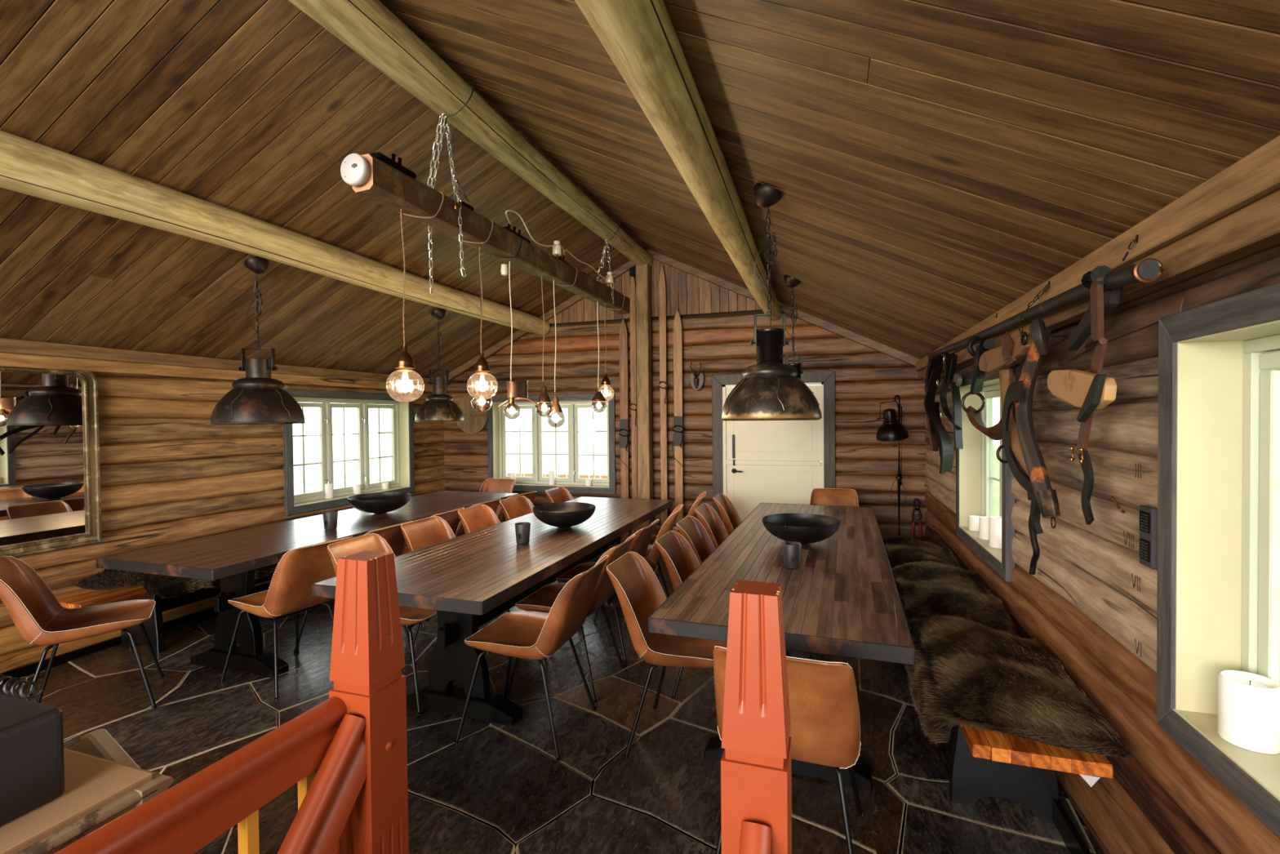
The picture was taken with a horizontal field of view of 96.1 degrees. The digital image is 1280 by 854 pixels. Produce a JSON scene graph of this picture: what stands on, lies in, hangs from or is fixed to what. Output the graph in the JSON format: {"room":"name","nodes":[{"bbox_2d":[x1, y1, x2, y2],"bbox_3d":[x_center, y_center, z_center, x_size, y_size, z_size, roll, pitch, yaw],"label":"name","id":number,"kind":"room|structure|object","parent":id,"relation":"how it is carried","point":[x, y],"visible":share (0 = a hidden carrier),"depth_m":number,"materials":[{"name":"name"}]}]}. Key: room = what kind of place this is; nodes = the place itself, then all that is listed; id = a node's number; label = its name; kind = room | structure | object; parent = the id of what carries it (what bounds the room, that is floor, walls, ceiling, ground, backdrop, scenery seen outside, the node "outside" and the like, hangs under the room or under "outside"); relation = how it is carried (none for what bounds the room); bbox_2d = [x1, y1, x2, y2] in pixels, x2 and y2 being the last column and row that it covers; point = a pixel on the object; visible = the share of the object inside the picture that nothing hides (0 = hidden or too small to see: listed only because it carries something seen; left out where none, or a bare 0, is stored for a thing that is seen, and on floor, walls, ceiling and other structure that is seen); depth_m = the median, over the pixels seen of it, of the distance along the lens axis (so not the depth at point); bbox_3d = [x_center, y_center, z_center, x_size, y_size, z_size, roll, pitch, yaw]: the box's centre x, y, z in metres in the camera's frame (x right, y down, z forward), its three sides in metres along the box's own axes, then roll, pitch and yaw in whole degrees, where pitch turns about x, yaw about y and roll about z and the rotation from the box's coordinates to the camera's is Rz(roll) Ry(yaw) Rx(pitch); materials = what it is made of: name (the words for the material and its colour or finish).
{"room":"dining room","nodes":[
{"label":"dining room","id":0,"kind":"room"},
{"bbox_2d":[0,372,445,672],"bbox_3d":[-3.949,0.378,2.717,0.106,2.222,9.475,0,1,18],"label":"wall","id":1,"kind":"structure","parent":0,"point":[169,474],"depth_m":4.21,"materials":[{"name":"brown wood"}]},
{"bbox_2d":[0,365,102,557],"bbox_3d":[-3.689,0.183,3.249,0.040,1.160,1.055,0,1,18],"label":"wall mirror","id":2,"kind":"object","parent":1,"relation":"attached to","point":[51,490],"visible":1,"depth_m":3.50,"materials":[{"name":"silver metal"}]},
{"bbox_2d":[0,606,219,682],"bbox_3d":[-3.883,1.459,2.689,0.020,0.060,9.425,0,1,18],"label":"baseboard","id":3,"kind":"structure","parent":1,"relation":"attached to","point":[20,672],"depth_m":3.70,"materials":[{"name":"black wood"}]},
{"bbox_2d":[0,351,446,392],"bbox_3d":[-3.890,-0.376,2.657,0.050,0.078,9.425,0,1,18],"label":"trim","id":4,"kind":"structure","parent":1,"relation":"attached to","point":[6,359],"depth_m":4.06,"materials":[{"name":"brown wood"}]},
{"bbox_2d":[0,337,448,386],"bbox_3d":[-3.867,-0.455,2.648,0.050,0.080,9.425,0,1,18],"label":"trim","id":5,"kind":"structure","parent":1,"relation":"attached to","point":[6,345],"depth_m":4.01,"materials":[{"name":"brown wood"}]},
{"bbox_2d":[282,388,414,515],"bbox_3d":[-2.948,0.210,5.865,0.207,1.120,1.640,0,1,18],"label":"window","id":6,"kind":"structure","parent":1,"relation":"in","point":[402,468],"depth_m":5.88,"materials":[{"name":"beige paint"}]},
{"bbox_2d":[0,556,1102,853],"bbox_3d":[-1.317,1.514,1.898,5.988,0.088,9.925,0,1,18],"label":"floor","id":7,"kind":"structure","parent":0,"point":[501,788],"depth_m":2.60,"materials":[{"name":"stone"}]},
{"bbox_2d":[0,555,164,708],"bbox_3d":[-2.911,1.064,2.993,0.636,0.822,0.464,-1,1,-36],"label":"leather chair","id":8,"kind":"object","parent":7,"relation":"on","point":[37,615],"visible":0.99,"depth_m":3.00,"materials":[{"name":"brown leather"}]},
{"bbox_2d":[0,747,174,853],"bbox_3d":[-1.347,1.096,0.778,0.545,0.800,0.995,0,1,18],"label":"wooden ledge","id":9,"kind":"object","parent":7,"relation":"on","point":[98,791],"visible":0.56,"depth_m":1.06,"materials":[{"name":"paint"}]},
{"bbox_2d":[0,693,64,825],"bbox_3d":[-1.347,0.610,0.864,0.395,0.167,0.575,0,1,18],"label":"speaker box","id":10,"kind":"object","parent":9,"relation":"on","point":[32,762],"visible":1,"depth_m":1.03,"materials":[{"name":"black plastic"}]},
{"bbox_2d":[0,674,44,699],"bbox_3d":[-1.372,0.512,1.072,0.444,0.044,0.114,-1,1,-20],"label":"coiled cable","id":11,"kind":"object","parent":10,"relation":"on","point":[4,690],"visible":1,"depth_m":1.11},
{"bbox_2d":[75,728,140,768],"bbox_3d":[-1.174,1.094,1.311,0.260,0.783,0.035,0,1,18],"label":"board","id":12,"kind":"object","parent":7,"relation":"on","point":[100,743],"visible":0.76,"depth_m":1.31,"materials":[{"name":"paint"}]},
{"bbox_2d":[54,569,275,653],"bbox_3d":[-2.913,1.222,4.837,0.369,0.447,3.080,0,1,18],"label":"bench","id":13,"kind":"object","parent":7,"relation":"on","point":[154,628],"visible":0.13,"depth_m":3.71,"materials":[{"name":"orange wood"}]},
{"bbox_2d":[74,568,272,599],"bbox_3d":[-3.087,0.991,4.144,0.487,0.303,1.362,0,1,18],"label":"rug","id":14,"kind":"object","parent":13,"relation":"on","point":[166,586],"visible":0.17,"depth_m":3.70,"materials":[{"name":"fur"}]},
{"bbox_2d":[219,536,353,700],"bbox_3d":[-2.025,1.050,3.354,0.636,0.822,0.464,0,1,26],"label":"leather chair","id":15,"kind":"object","parent":7,"relation":"on","point":[289,593],"visible":0.76,"depth_m":3.17,"materials":[{"name":"leather"}]},
{"bbox_2d":[95,490,519,677],"bbox_3d":[-2.112,1.069,4.489,0.905,0.749,3.023,0,1,18],"label":"dining table","id":16,"kind":"object","parent":7,"relation":"on","point":[233,557],"visible":0.78,"depth_m":3.47,"materials":[{"name":"brown wood"}]},
{"bbox_2d":[346,492,411,513],"bbox_3d":[-2.088,0.621,4.628,0.470,0.139,0.470,0,1,18],"label":"bowl","id":17,"kind":"object","parent":16,"relation":"on","point":[377,502],"visible":1,"depth_m":4.50,"materials":[{"name":"ceramic"}]},
{"bbox_2d":[293,520,412,653],"bbox_3d":[-1.863,1.041,3.812,0.636,0.822,0.464,0,1,20],"label":"leather chair","id":18,"kind":"object","parent":7,"relation":"on","point":[393,535],"visible":0.14,"depth_m":3.74,"materials":[{"name":"leather"}]},
{"bbox_2d":[328,550,408,853],"bbox_3d":[-0.629,0.889,1.348,0.121,1.182,0.115,0,1,18],"label":"newel post","id":19,"kind":"object","parent":7,"relation":"on","point":[367,661],"visible":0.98,"depth_m":1.30,"materials":[{"name":"orange paint"}]},
{"bbox_2d":[53,696,346,853],"bbox_3d":[-0.935,1.030,0.544,0.060,0.812,1.610,0,1,18],"label":"guard rail","id":20,"kind":"object","parent":19,"relation":"attached to","point":[191,814],"visible":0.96,"depth_m":1.05,"materials":[{"name":"orange paint"}]},
{"bbox_2d":[277,714,366,853],"bbox_3d":[-0.725,1.041,0.998,0.052,0.806,0.740,0,1,18],"label":"stair handrail","id":21,"kind":"object","parent":19,"relation":"attached to","point":[320,820],"visible":0.92,"depth_m":1.20,"materials":[{"name":"orange paint"}]},
{"bbox_2d":[326,533,436,715],"bbox_3d":[-1.350,1.046,3.201,0.636,0.822,0.464,0,1,16],"label":"leather chair","id":22,"kind":"object","parent":7,"relation":"on","point":[412,616],"visible":0.38,"depth_m":3.18,"materials":[{"name":"brown leather"}]},
{"bbox_2d":[404,506,464,629],"bbox_3d":[-1.691,1.031,4.369,0.636,0.822,0.464,0,1,17],"label":"leather chair","id":23,"kind":"object","parent":7,"relation":"on","point":[451,517],"visible":0.14,"depth_m":4.34,"materials":[{"name":"brown leather"}]},
{"bbox_2d":[400,515,510,656],"bbox_3d":[-1.197,1.036,3.776,0.636,0.822,0.464,0,1,20],"label":"leather chair","id":24,"kind":"object","parent":7,"relation":"on","point":[424,532],"visible":0.27,"depth_m":3.87,"materials":[{"name":"brown leather"}]},
{"bbox_2d":[311,496,672,725],"bbox_3d":[-0.600,1.064,3.935,0.905,0.749,3.023,0,1,18],"label":"dining table","id":25,"kind":"object","parent":7,"relation":"on","point":[471,579],"visible":0.71,"depth_m":2.94,"materials":[{"name":"brown wood"}]},
{"bbox_2d":[515,521,530,544],"bbox_3d":[-0.703,0.638,3.456,0.093,0.118,0.093,0,1,18],"label":"cup","id":26,"kind":"object","parent":25,"relation":"on","point":[522,529],"visible":1,"depth_m":3.42,"materials":[{"name":"black paint"}]},
{"bbox_2d":[532,502,595,528],"bbox_3d":[-0.521,0.617,3.964,0.432,0.139,0.432,0,1,18],"label":"bowl","id":27,"kind":"object","parent":25,"relation":"on","point":[559,514],"visible":1,"depth_m":3.84,"materials":[{"name":"ceramic"}]},
{"bbox_2d":[457,504,527,611],"bbox_3d":[-1.004,1.025,4.330,0.636,0.822,0.464,0,1,17],"label":"leather chair","id":28,"kind":"object","parent":7,"relation":"on","point":[476,517],"visible":0.25,"depth_m":4.43,"materials":[{"name":"brown leather"}]},
{"bbox_2d":[479,478,515,516],"bbox_3d":[-1.672,1.000,6.249,0.464,0.822,0.636,0,1,20],"label":"leather chair","id":29,"kind":"object","parent":7,"relation":"on","point":[490,485],"visible":0.23,"depth_m":6.50,"materials":[{"name":"brown leather"}]},
{"bbox_2d":[498,495,559,583],"bbox_3d":[-0.815,1.015,4.808,0.636,0.822,0.464,0,1,21],"label":"leather chair","id":30,"kind":"object","parent":7,"relation":"on","point":[512,508],"visible":0.12,"depth_m":4.92,"materials":[{"name":"brown leather"}]},
{"bbox_2d":[454,555,608,762],"bbox_3d":[-0.491,1.045,2.770,0.636,0.822,0.464,0,1,16],"label":"leather chair","id":31,"kind":"object","parent":7,"relation":"on","point":[536,636],"visible":0.99,"depth_m":2.66,"materials":[{"name":"leather"}]},
{"bbox_2d":[544,486,573,502],"bbox_3d":[-0.549,1.002,5.487,0.636,0.822,0.464,0,1,18],"label":"leather chair","id":32,"kind":"object","parent":7,"relation":"on","point":[559,494],"visible":0.2,"depth_m":5.62,"materials":[{"name":"brown leather"}]},
{"bbox_2d":[507,533,635,702],"bbox_3d":[-0.365,1.036,3.279,0.636,0.822,0.464,0,1,17],"label":"leather chair","id":33,"kind":"object","parent":7,"relation":"on","point":[542,601],"visible":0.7,"depth_m":3.16,"materials":[{"name":"leather"}]},
{"bbox_2d":[555,519,659,663],"bbox_3d":[-0.212,1.026,3.775,0.636,0.822,0.464,0,1,18],"label":"leather chair","id":34,"kind":"object","parent":7,"relation":"on","point":[639,544],"visible":0.43,"depth_m":3.66,"materials":[{"name":"brown leather"}]},
{"bbox_2d":[613,318,629,543],"bbox_3d":[-0.199,0.099,6.333,0.180,2.585,0.070,0,1,18],"label":"ski","id":35,"kind":"object","parent":7,"relation":"on","point":[624,433],"visible":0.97,"depth_m":6.33,"materials":[{"name":"brown wood"}]},
{"bbox_2d":[629,276,638,535],"bbox_3d":[-0.068,-0.147,6.285,0.094,3.075,0.070,0,1,18],"label":"ski","id":36,"kind":"object","parent":7,"relation":"on","point":[633,286],"visible":0.81,"depth_m":6.29,"materials":[{"name":"brown wood"}]},
{"bbox_2d":[593,504,684,622],"bbox_3d":[0.006,1.015,4.374,0.636,0.822,0.464,0,1,10],"label":"leather chair","id":37,"kind":"object","parent":7,"relation":"on","point":[653,554],"visible":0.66,"depth_m":4.15,"materials":[{"name":"brown leather"}]},
{"bbox_2d":[635,262,653,545],"bbox_3d":[0.050,-0.174,6.217,0.135,3.140,0.125,0,1,18],"label":"timber post","id":38,"kind":"object","parent":7,"relation":"on","point":[643,286],"visible":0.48,"depth_m":6.16,"materials":[{"name":"brown wood"}]},
{"bbox_2d":[658,264,667,525],"bbox_3d":[0.251,-0.178,6.180,0.103,3.135,0.070,0,1,18],"label":"ski","id":39,"kind":"object","parent":7,"relation":"on","point":[663,386],"visible":0.97,"depth_m":6.19,"materials":[{"name":"brown wood"}]},
{"bbox_2d":[605,551,727,758],"bbox_3d":[0.194,1.040,2.662,0.636,0.822,0.464,0,1,18],"label":"leather chair","id":40,"kind":"object","parent":7,"relation":"on","point":[637,588],"visible":0.62,"depth_m":2.69,"materials":[{"name":"brown leather"}]},
{"bbox_2d":[641,491,706,542],"bbox_3d":[0.272,1.000,5.118,0.636,0.822,0.464,0,1,10],"label":"leather chair","id":41,"kind":"object","parent":7,"relation":"on","point":[691,513],"visible":0.3,"depth_m":4.95,"materials":[{"name":"brown leather"}]},
{"bbox_2d":[667,309,684,526],"bbox_3d":[0.385,0.069,6.140,0.180,2.640,0.070,0,1,18],"label":"ski","id":42,"kind":"object","parent":7,"relation":"on","point":[678,429],"visible":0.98,"depth_m":6.14,"materials":[{"name":"brown wood"}]},
{"bbox_2d":[655,530,699,699],"bbox_3d":[0.433,1.030,3.194,0.636,0.822,0.464,0,1,18],"label":"leather chair","id":43,"kind":"object","parent":7,"relation":"on","point":[680,560],"visible":0.25,"depth_m":3.31,"materials":[{"name":"brown leather"}]},
{"bbox_2d":[676,515,715,564],"bbox_3d":[0.580,1.020,3.704,0.636,0.822,0.464,0,1,18],"label":"leather chair","id":44,"kind":"object","parent":7,"relation":"on","point":[691,528],"visible":0.27,"depth_m":3.89,"materials":[{"name":"brown leather"}]},
{"bbox_2d":[694,503,728,549],"bbox_3d":[0.747,1.010,4.259,0.636,0.822,0.464,0,1,18],"label":"leather chair","id":45,"kind":"object","parent":7,"relation":"on","point":[708,517],"visible":0.25,"depth_m":4.45,"materials":[{"name":"brown leather"}]},
{"bbox_2d":[712,493,742,535],"bbox_3d":[0.957,0.998,4.864,0.636,0.822,0.464,0,1,18],"label":"leather chair","id":46,"kind":"object","parent":7,"relation":"on","point":[731,518],"visible":0.3,"depth_m":5.04,"materials":[{"name":"brown leather"}]},
{"bbox_2d":[720,579,791,853],"bbox_3d":[0.220,0.886,1.069,0.115,1.182,0.115,0,1,18],"label":"newel post","id":47,"kind":"object","parent":7,"relation":"on","point":[756,761],"visible":1,"depth_m":1.02,"materials":[{"name":"orange paint"}]},
{"bbox_2d":[738,821,771,853],"bbox_3d":[0.111,1.089,0.724,0.052,0.803,0.740,0,1,18],"label":"stair handrail","id":48,"kind":"object","parent":47,"relation":"attached to","point":[755,838],"visible":0.92,"depth_m":0.98,"materials":[{"name":"orange paint"}]},
{"bbox_2d":[648,502,915,791],"bbox_3d":[0.968,1.058,3.427,0.905,0.749,3.023,0,1,20],"label":"dining table","id":49,"kind":"object","parent":7,"relation":"on","point":[860,615],"visible":0.7,"depth_m":2.42,"materials":[{"name":"brown wood"}]},
{"bbox_2d":[782,541,801,568],"bbox_3d":[0.752,0.634,2.850,0.093,0.118,0.093,0,1,18],"label":"cup","id":50,"kind":"object","parent":49,"relation":"on","point":[791,549],"visible":1,"depth_m":2.82,"materials":[{"name":"black paint"}]},
{"bbox_2d":[762,513,840,544],"bbox_3d":[0.946,0.613,3.391,0.444,0.139,0.444,0,1,18],"label":"bowl","id":51,"kind":"object","parent":49,"relation":"on","point":[803,528],"visible":0.92,"depth_m":3.28,"materials":[{"name":"ceramic"}]},
{"bbox_2d":[713,645,862,853],"bbox_3d":[0.500,1.049,1.927,0.464,0.822,0.636,0,1,20],"label":"leather chair","id":52,"kind":"object","parent":7,"relation":"on","point":[824,708],"visible":0.56,"depth_m":1.68,"materials":[{"name":"brown leather"}]},
{"bbox_2d":[809,488,858,506],"bbox_3d":[1.705,0.988,5.062,0.464,0.822,0.636,0,1,19],"label":"leather chair","id":53,"kind":"object","parent":7,"relation":"on","point":[819,496],"visible":0.22,"depth_m":5.31,"materials":[{"name":"brown leather"}]},
{"bbox_2d":[882,539,1113,820],"bbox_3d":[1.753,1.202,3.342,0.371,0.447,3.300,0,1,18],"label":"bench","id":54,"kind":"object","parent":7,"relation":"on","point":[985,763],"visible":0.32,"depth_m":2.12,"materials":[{"name":"orange wood"}]},
{"bbox_2d":[881,533,963,572],"bbox_3d":[1.983,0.969,4.185,0.494,0.303,1.059,0,1,18],"label":"rug","id":55,"kind":"object","parent":54,"relation":"on","point":[900,550],"visible":0.84,"depth_m":4.01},
{"bbox_2d":[891,560,1018,637],"bbox_3d":[1.659,0.996,3.201,0.494,0.351,1.166,0,1,18],"label":"fur throw","id":56,"kind":"object","parent":54,"relation":"on","point":[930,588],"visible":0.78,"depth_m":3.06,"materials":[{"name":"fur"}]},
{"bbox_2d":[904,613,1131,758],"bbox_3d":[1.338,1.023,2.246,0.507,0.386,1.174,0,1,18],"label":"fur throw","id":57,"kind":"object","parent":54,"relation":"on","point":[971,673],"visible":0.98,"depth_m":2.02,"materials":[{"name":"fur"}]},
{"bbox_2d":[0,0,1279,378],"bbox_3d":[-1.357,-1.177,1.807,5.986,1.548,9.825,0,1,18],"label":"ceiling","id":58,"kind":"structure","parent":0,"point":[934,164],"depth_m":2.42,"materials":[{"name":"brown wood"}]},
{"bbox_2d":[209,256,305,424],"bbox_3d":[-2.457,-0.554,3.702,0.514,1.071,0.514,-1,1,-23],"label":"pendant lamp","id":59,"kind":"object","parent":58,"relation":"hanging from","point":[256,398],"visible":1,"depth_m":3.60,"materials":[{"name":"metal"}]},
{"bbox_2d":[0,130,549,335],"bbox_3d":[-2.607,-1.083,2.210,0.248,0.252,9.408,0,1,18],"label":"roof beam","id":60,"kind":"structure","parent":58,"relation":"attached to","point":[27,166],"depth_m":2.97,"materials":[{"name":"brown wood"}]},
{"bbox_2d":[414,307,464,422],"bbox_3d":[-1.893,-0.583,5.420,0.444,1.063,0.444,0,1,44],"label":"pendant lamp","id":61,"kind":"object","parent":58,"relation":"hanging from","point":[438,406],"visible":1,"depth_m":5.33,"materials":[{"name":"metal"}]},
{"bbox_2d":[288,0,653,266],"bbox_3d":[-1.394,-1.645,1.800,0.305,0.330,9.407,0,1,17],"label":"roof beam","id":62,"kind":"structure","parent":58,"relation":"attached to","point":[367,27],"depth_m":2.85,"materials":[{"name":"brown wood"}]},
{"bbox_2d":[426,113,466,295],"bbox_3d":[-1.004,-1.144,2.945,0.202,0.926,0.068,0,1,3],"label":"chain","id":63,"kind":"object","parent":62,"relation":"hanging from","point":[455,205],"visible":0.94,"depth_m":2.95,"materials":[{"name":"silver metal"}]},
{"bbox_2d":[596,239,613,303],"bbox_3d":[-0.313,-1.369,5.080,0.172,0.576,0.051,0,1,10],"label":"chain","id":64,"kind":"object","parent":62,"relation":"hanging from","point":[604,251],"visible":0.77,"depth_m":5.08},
{"bbox_2d":[352,151,630,314],"bbox_3d":[-0.664,-1.137,3.991,0.117,0.219,3.275,0,1,18],"label":"beam","id":65,"kind":"structure","parent":64,"relation":"hanging from","point":[391,184],"depth_m":3.10,"materials":[{"name":"brown wood"}]},
{"bbox_2d":[340,153,370,186],"bbox_3d":[-1.193,-1.077,2.415,0.130,0.130,0.050,0,1,18],"label":"smoke detector","id":66,"kind":"object","parent":65,"relation":"attached to","point":[355,171],"visible":1,"depth_m":2.39,"materials":[{"name":"white plastic"}]},
{"bbox_2d":[386,208,424,401],"bbox_3d":[-1.093,-0.562,2.666,0.164,0.892,0.168,-1,1,-20],"label":"glass pendant","id":67,"kind":"object","parent":65,"relation":"hanging from","point":[404,362],"visible":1,"depth_m":2.64,"materials":[{"name":"glass"}]},
{"bbox_2d":[466,246,497,399],"bbox_3d":[-0.897,-0.587,3.259,0.172,0.864,0.168,0,1,18],"label":"glass pendant","id":68,"kind":"object","parent":65,"relation":"hanging from","point":[482,366],"visible":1,"depth_m":3.23,"materials":[{"name":"glass"}]},
{"bbox_2d":[503,261,520,419],"bbox_3d":[-0.801,-0.538,3.581,0.104,0.982,0.104,0,1,18],"label":"bulb","id":69,"kind":"object","parent":65,"relation":"hanging from","point":[512,403],"visible":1,"depth_m":3.57,"materials":[{"name":"clear glass"}]},
{"bbox_2d":[497,380,542,408],"bbox_3d":[-0.763,-0.204,3.644,0.137,0.185,0.263,0,1,42],"label":"metal band","id":70,"kind":"object","parent":69,"relation":"hanging from","point":[517,389],"visible":0.98,"depth_m":3.58,"materials":[{"name":"brown metal"}]},
{"bbox_2d":[534,275,553,417],"bbox_3d":[-0.669,-0.606,3.984,0.124,1.072,0.124,0,1,18],"label":"bulb","id":71,"kind":"object","parent":65,"relation":"hanging from","point":[544,398],"visible":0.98,"depth_m":3.97,"materials":[{"name":"glass"}]},
{"bbox_2d":[546,280,564,427],"bbox_3d":[-0.608,-0.580,4.122,0.132,1.169,0.132,0,1,18],"label":"bulb","id":72,"kind":"object","parent":65,"relation":"hanging from","point":[557,409],"visible":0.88,"depth_m":4.10,"materials":[{"name":"clear glass"}]},
{"bbox_2d":[574,0,782,320],"bbox_3d":[-0.091,-1.110,1.380,0.241,0.237,9.406,0,1,18],"label":"roof beam","id":73,"kind":"structure","parent":58,"relation":"attached to","point":[639,37],"depth_m":1.87,"materials":[{"name":"brown wood"}]},
{"bbox_2d":[720,182,821,421],"bbox_3d":[0.596,-0.573,2.652,0.450,1.085,0.450,-1,1,-8],"label":"pendant lamp","id":74,"kind":"object","parent":58,"relation":"hanging from","point":[769,389],"visible":1,"depth_m":2.55,"materials":[{"name":"metal"}]},
{"bbox_2d":[783,275,822,417],"bbox_3d":[1.167,-0.612,4.385,0.416,1.098,0.416,-1,1,-16],"label":"pendant lamp","id":75,"kind":"object","parent":58,"relation":"hanging from","point":[790,282],"visible":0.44,"depth_m":4.37,"materials":[{"name":"metal"}]},
{"bbox_2d":[443,258,928,565],"bbox_3d":[0.141,-0.272,6.344,5.488,3.329,0.124,0,1,18],"label":"wall","id":76,"kind":"structure","parent":0,"point":[717,322],"depth_m":6.13,"materials":[{"name":"brown wood"}]},
{"bbox_2d":[456,396,488,433],"bbox_3d":[-2.049,-0.142,6.995,0.448,0.450,0.030,0,1,18],"label":"round board","id":77,"kind":"object","parent":76,"relation":"attached to","point":[475,421],"visible":0.73,"depth_m":6.99,"materials":[{"name":"brown wood"}]},
{"bbox_2d":[443,249,648,382],"bbox_3d":[-1.172,-1.222,6.676,2.695,1.394,0.050,0,1,18],"label":"trim","id":78,"kind":"structure","parent":76,"relation":"attached to","point":[624,268],"depth_m":6.73,"materials":[{"name":"brown wood"}]},
{"bbox_2d":[487,393,616,494],"bbox_3d":[-1.028,0.192,6.783,1.640,1.130,0.207,0,1,18],"label":"window","id":79,"kind":"structure","parent":76,"relation":"in","point":[497,431],"depth_m":6.79,"materials":[{"name":"beige paint"}]},
{"bbox_2d":[711,370,835,524],"bbox_3d":[1.356,0.418,5.912,1.231,1.940,0.108,0,1,18],"label":"door","id":80,"kind":"structure","parent":76,"relation":"in","point":[755,462],"depth_m":5.92,"materials":[{"name":"white wood"}]},
{"bbox_2d":[648,249,919,366],"bbox_3d":[1.387,-1.233,5.832,2.693,1.393,0.050,0,1,18],"label":"trim","id":81,"kind":"structure","parent":76,"relation":"attached to","point":[871,344],"depth_m":5.73,"materials":[{"name":"brown wood"}]},
{"bbox_2d":[876,395,908,535],"bbox_3d":[2.370,0.546,5.322,0.344,1.684,0.328,0,1,18],"label":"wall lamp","id":82,"kind":"object","parent":76,"relation":"attached to","point":[891,429],"visible":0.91,"depth_m":5.24,"materials":[{"name":"metal"}]},
{"bbox_2d":[924,243,1279,853],"bbox_3d":[1.274,0.357,0.996,0.113,2.222,9.475,0,1,18],"label":"wall","id":83,"kind":"structure","parent":0,"point":[1090,600],"depth_m":1.82,"materials":[{"name":"brown wood"}]},
{"bbox_2d":[955,371,1017,582],"bbox_3d":[2.106,0.213,3.400,0.207,1.097,1.196,0,1,18],"label":"window","id":84,"kind":"structure","parent":83,"relation":"in","point":[983,482],"depth_m":3.78,"materials":[{"name":"beige paint"}]},
{"bbox_2d":[988,515,1001,548],"bbox_3d":[2.050,0.602,3.296,0.090,0.170,0.090,0,1,18],"label":"pillar candle","id":85,"kind":"object","parent":84,"relation":"on","point":[994,522],"visible":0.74,"depth_m":3.27,"materials":[{"name":"white wax"}]},
{"bbox_2d":[927,234,1163,358],"bbox_3d":[1.745,-0.450,2.943,0.078,0.208,3.303,0,1,18],"label":"pole","id":86,"kind":"object","parent":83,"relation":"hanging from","point":[1147,270],"visible":0.91,"depth_m":1.80,"materials":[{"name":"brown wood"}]},
{"bbox_2d":[922,351,963,474],"bbox_3d":[2.112,-0.110,4.077,0.149,0.843,1.172,0,1,21],"label":"strap","id":87,"kind":"object","parent":86,"relation":"hanging from","point":[940,439],"visible":1,"depth_m":3.87,"materials":[{"name":"black leather"}]},
{"bbox_2d":[960,336,1007,463],"bbox_3d":[1.673,-0.156,2.809,0.130,0.616,0.774,0,1,18],"label":"bridle","id":88,"kind":"object","parent":86,"relation":"hanging from","point":[994,433],"visible":0.6,"depth_m":2.86,"materials":[{"name":"black leather"}]},
{"bbox_2d":[978,318,1060,574],"bbox_3d":[1.534,0.092,2.364,0.116,0.969,0.886,0,1,21],"label":"harness","id":89,"kind":"object","parent":86,"relation":"hanging from","point":[1020,445],"visible":1,"depth_m":2.14,"materials":[{"name":"leather"}]},
{"bbox_2d":[1047,265,1125,524],"bbox_3d":[1.347,-0.070,1.725,0.125,0.742,0.449,0,1,18],"label":"strap","id":90,"kind":"object","parent":86,"relation":"hanging from","point":[1093,390],"visible":0.9,"depth_m":1.66,"materials":[{"name":"brown leather"}]},
{"bbox_2d":[1065,285,1122,351],"bbox_3d":[1.373,-0.331,1.748,0.030,0.168,0.328,0,1,18],"label":"harness tongue","id":91,"kind":"object","parent":86,"relation":"hanging from","point":[1112,297],"visible":0.6,"depth_m":1.75,"materials":[{"name":"black leather"}]},
{"bbox_2d":[1052,798,1091,853],"bbox_3d":[1.163,1.424,1.026,0.020,0.090,9.425,0,1,18],"label":"baseboard","id":92,"kind":"structure","parent":83,"relation":"attached to","point":[1073,842],"depth_m":1.98,"materials":[{"name":"black paint"}]},
{"bbox_2d":[915,134,1279,371],"bbox_3d":[1.164,-0.486,0.989,0.050,0.085,9.425,0,1,18],"label":"wooden beam","id":93,"kind":"structure","parent":83,"relation":"attached to","point":[1255,176],"depth_m":1.35,"materials":[{"name":"brown wood"}]},
{"bbox_2d":[918,189,1279,379],"bbox_3d":[1.194,-0.403,0.981,0.060,0.080,9.425,0,1,18],"label":"trim","id":94,"kind":"structure","parent":83,"relation":"attached to","point":[1254,228],"depth_m":1.31,"materials":[{"name":"brown wood"}]},
{"bbox_2d":[1138,504,1157,569],"bbox_3d":[1.392,0.300,1.577,0.024,0.165,0.068,0,1,18],"label":"air vent","id":95,"kind":"object","parent":83,"relation":"attached to","point":[1148,550],"visible":1,"depth_m":1.56,"materials":[{"name":"metal"}]},
{"bbox_2d":[1156,282,1279,838],"bbox_3d":[1.225,0.269,0.729,0.207,1.088,1.642,0,1,18],"label":"window","id":96,"kind":"structure","parent":83,"relation":"in","point":[1218,610],"depth_m":1.43,"materials":[{"name":"beige paint"}]},
{"bbox_2d":[1217,670,1279,754],"bbox_3d":[1.403,0.652,1.325,0.104,0.145,0.104,0,1,18],"label":"pillar candle","id":97,"kind":"object","parent":96,"relation":"on","point":[1249,703],"visible":1,"depth_m":1.29,"materials":[{"name":"white wax"}]},
{"label":"outside","id":98,"kind":"structure","parent":0,"visible":0},
{"bbox_2d":[318,444,822,488],"bbox_3d":[-2.382,2.029,8.722,70.000,0.100,75.000,0,1,18],"label":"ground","id":99,"kind":"structure","parent":98,"point":[351,450],"depth_m":25.75,"materials":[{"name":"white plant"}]},
{"bbox_2d":[293,437,333,494],"bbox_3d":[-8.727,0.938,11.845,2.000,2.100,4.000,0,1,18],"label":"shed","id":100,"kind":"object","parent":99,"relation":"on","point":[312,452],"visible":0.12,"depth_m":12.76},
{"bbox_2d":[352,403,608,479],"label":"window","id":101,"kind":"structure","parent":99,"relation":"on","point":[585,415],"depth_m":18.39,"materials":[{"name":"white"}]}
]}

